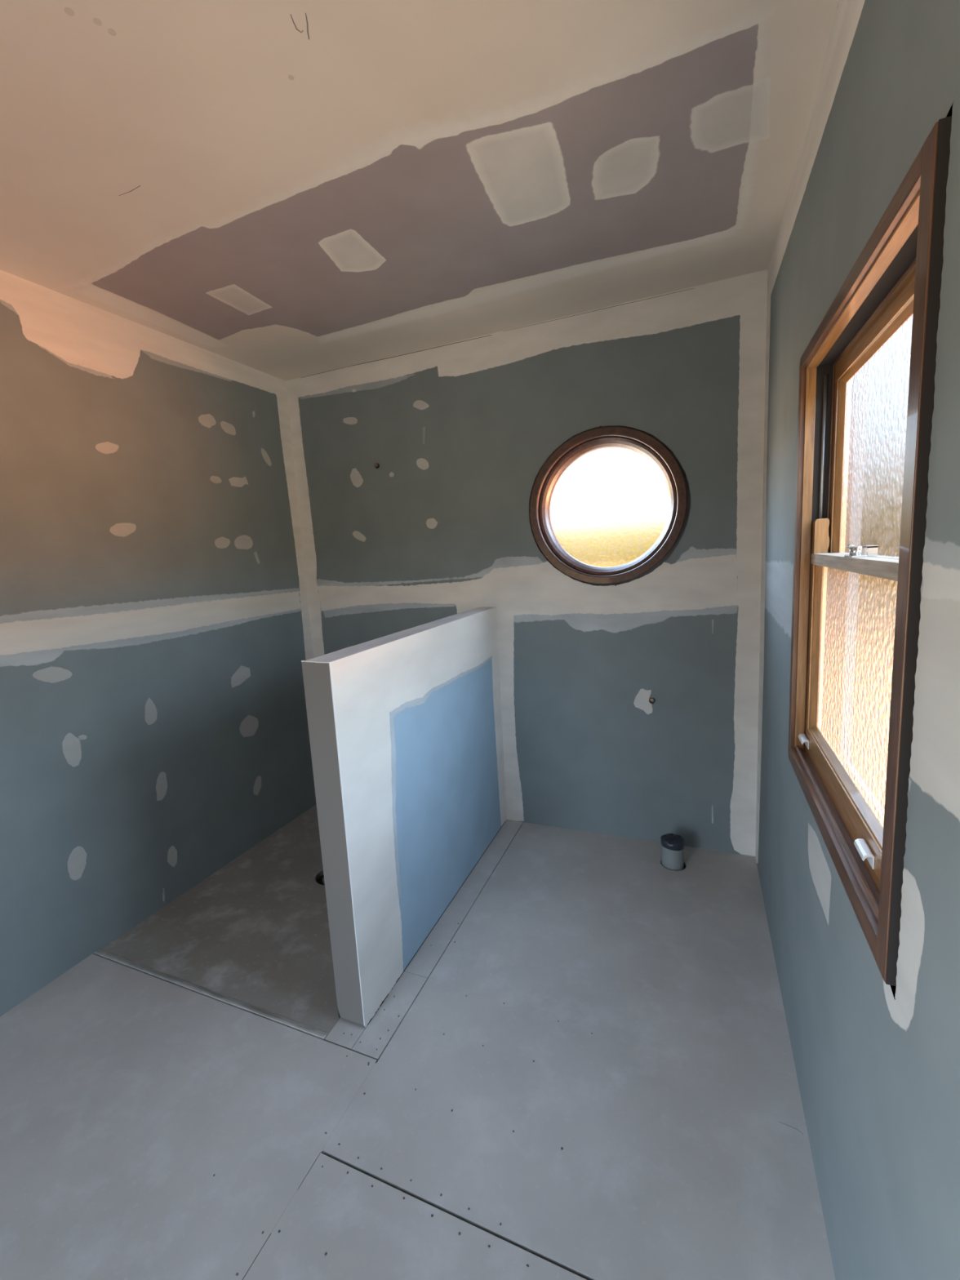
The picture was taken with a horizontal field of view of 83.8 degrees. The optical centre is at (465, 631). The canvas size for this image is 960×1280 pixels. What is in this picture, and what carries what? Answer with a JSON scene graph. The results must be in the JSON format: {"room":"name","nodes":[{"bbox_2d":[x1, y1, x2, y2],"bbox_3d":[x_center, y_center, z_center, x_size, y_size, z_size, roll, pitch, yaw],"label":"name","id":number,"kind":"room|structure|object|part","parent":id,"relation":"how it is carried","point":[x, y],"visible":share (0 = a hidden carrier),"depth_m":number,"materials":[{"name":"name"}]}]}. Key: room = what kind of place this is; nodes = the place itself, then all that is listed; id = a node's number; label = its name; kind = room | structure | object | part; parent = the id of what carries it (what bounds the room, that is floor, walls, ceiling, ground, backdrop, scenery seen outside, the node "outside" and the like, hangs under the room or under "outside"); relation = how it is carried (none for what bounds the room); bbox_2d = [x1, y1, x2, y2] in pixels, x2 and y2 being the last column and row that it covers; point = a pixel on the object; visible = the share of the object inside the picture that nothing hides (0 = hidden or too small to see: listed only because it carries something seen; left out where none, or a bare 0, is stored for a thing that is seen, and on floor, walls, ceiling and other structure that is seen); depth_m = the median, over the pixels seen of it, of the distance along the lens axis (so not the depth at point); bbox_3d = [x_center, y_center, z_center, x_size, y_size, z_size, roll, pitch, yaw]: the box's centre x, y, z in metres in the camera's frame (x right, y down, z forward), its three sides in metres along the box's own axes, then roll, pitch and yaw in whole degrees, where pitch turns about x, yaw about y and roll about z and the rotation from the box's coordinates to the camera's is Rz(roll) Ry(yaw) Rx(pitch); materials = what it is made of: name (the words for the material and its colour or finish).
{"room":"building under construction","nodes":[
{"label":"building under construction","id":0,"kind":"room"},
{"bbox_2d":[0,270,316,1016],"bbox_3d":[-1.879,0.089,1.718,0.140,3.000,4.290,0,9,23],"label":"wall","id":1,"kind":"structure","parent":0,"point":[155,628],"depth_m":2.41,"materials":[{"name":"grey"}]},
{"bbox_2d":[301,606,506,1027],"bbox_3d":[-0.133,0.604,2.433,0.110,1.275,1.508,0,9,23],"label":"wall partition","id":2,"kind":"structure","parent":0,"point":[406,734],"depth_m":2.03,"materials":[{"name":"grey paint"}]},
{"bbox_2d":[0,804,835,1279],"bbox_3d":[-0.533,1.471,1.375,2.894,0.091,4.290,0,9,23],"label":"floor","id":3,"kind":"structure","parent":0,"point":[584,1068],"depth_m":1.60,"materials":[{"name":"grey concrete"}]},
{"bbox_2d":[93,949,328,1040],"bbox_3d":[-1.016,1.362,2.041,1.198,0.012,0.028,0,9,23],"label":"edge angle","id":4,"kind":"object","parent":3,"relation":"on","point":[291,1024],"visible":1,"depth_m":1.99,"materials":[{"name":"metal"}]},
{"bbox_2d":[316,874,324,884],"bbox_3d":[-0.679,1.312,2.760,0.168,0.095,0.168,0,9,23],"label":"shower drain","id":5,"kind":"object","parent":3,"relation":"on","point":[321,879],"visible":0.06,"depth_m":2.75,"materials":[{"name":"grey plastic"}]},
{"bbox_2d":[660,833,686,871],"bbox_3d":[1.029,1.101,2.645,0.144,0.184,0.144,0,9,23],"label":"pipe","id":6,"kind":"object","parent":3,"relation":"on","point":[672,845],"visible":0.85,"depth_m":2.61,"materials":[{"name":"grey plastic"}]},
{"bbox_2d":[0,0,839,381],"bbox_3d":[-0.689,-1.302,0.990,2.974,0.120,4.330,0,9,23],"label":"ceiling","id":7,"kind":"structure","parent":0,"point":[286,190],"depth_m":1.52,"materials":[{"name":"grey paint"}]},
{"bbox_2d":[63,7,74,16],"bbox_3d":[-0.796,-1.248,1.077,0.018,0.001,0.018,0,9,23],"label":"screw","id":8,"kind":"object","parent":7,"relation":"in","point":[68,11],"depth_m":1.08,"materials":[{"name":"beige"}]},
{"bbox_2d":[93,17,102,26],"bbox_3d":[-0.756,-1.254,1.100,0.016,0.001,0.016,0,9,23],"label":"screw","id":9,"kind":"object","parent":7,"relation":"in","point":[96,21],"depth_m":1.10,"materials":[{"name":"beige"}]},
{"bbox_2d":[107,28,116,35],"bbox_3d":[-0.741,-1.258,1.123,0.016,0.001,0.016,0,9,23],"label":"screw","id":10,"kind":"object","parent":7,"relation":"in","point":[111,32],"depth_m":1.12,"materials":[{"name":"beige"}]},
{"bbox_2d":[288,75,293,79],"bbox_3d":[-0.407,-1.296,1.251,0.014,0.001,0.014,0,9,23],"label":"screw","id":11,"kind":"object","parent":7,"relation":"in","point":[290,77],"depth_m":1.25,"materials":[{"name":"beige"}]},
{"bbox_2d":[285,269,767,856],"bbox_3d":[0.196,-0.228,3.057,2.974,3.000,0.140,0,9,23],"label":"wall","id":12,"kind":"structure","parent":0,"point":[460,434],"depth_m":2.83,"materials":[{"name":"grey"}]},
{"bbox_2d":[529,426,687,584],"bbox_3d":[0.717,-0.634,2.734,0.770,0.770,0.114,0,9,23],"label":"window","id":13,"kind":"structure","parent":12,"relation":"in","point":[585,442],"depth_m":2.70,"materials":[{"name":"brown wood"}]},
{"bbox_2d":[755,0,959,1279],"bbox_3d":[0.656,0.098,0.629,0.150,3.000,4.290,0,9,23],"label":"wall","id":14,"kind":"structure","parent":0,"point":[877,1063],"depth_m":0.94,"materials":[{"name":"grey"}]},
{"bbox_2d":[787,115,951,986],"bbox_3d":[0.850,-0.114,1.136,0.130,1.174,0.942,0,9,23],"label":"window","id":15,"kind":"structure","parent":14,"relation":"in","point":[895,277],"depth_m":1.06,"materials":[{"name":"brown wood"}]},
{"bbox_3d":[1.018,0.068,1.551,0.034,0.586,0.046,0,9,23],"label":"sash","id":16,"kind":"part","parent":15,"relation":"part of","materials":[{"name":"brown wood"}]},
{"bbox_3d":[0.886,0.442,1.222,0.130,0.042,0.864,0,9,23],"label":"sill","id":17,"kind":"part","parent":15,"relation":"part of","materials":[{"name":"brown wood"}]},
{"bbox_3d":[1.024,-0.457,1.460,0.033,0.538,0.044,0,9,23],"label":"sash","id":18,"kind":"part","parent":15,"relation":"part of","materials":[{"name":"brown wood"}]},
{"bbox_3d":[0.873,0.378,1.217,0.034,0.088,0.860,0,9,23],"label":"rail","id":19,"kind":"part","parent":15,"relation":"part of","materials":[{"name":"brown wood"}]},
{"bbox_3d":[0.863,-0.190,1.197,0.012,0.012,0.018,0,9,23],"label":"knob","id":20,"kind":"part","parent":15,"relation":"part of","materials":[{"name":"silver metal"}]},
{"bbox_3d":[0.842,-0.144,1.141,0.036,0.030,0.862,0,9,23],"label":"meeting rail","id":21,"kind":"part","parent":15,"relation":"part of","materials":[{"name":"wood"}]},
{"bbox_3d":[0.854,-0.182,1.166,0.008,0.010,0.043,0,9,23],"label":"lever","id":22,"kind":"part","parent":15,"relation":"part of","materials":[{"name":"silver metal"}]},
{"bbox_3d":[0.879,-0.143,1.125,0.033,0.032,0.860,0,9,23],"label":"rail","id":23,"kind":"part","parent":15,"relation":"part of","materials":[{"name":"wood"}]},
{"bbox_3d":[0.850,-0.628,1.055,0.033,0.064,0.860,0,9,23],"label":"rail","id":24,"kind":"part","parent":15,"relation":"part of","materials":[{"name":"brown wood"}]}
]}

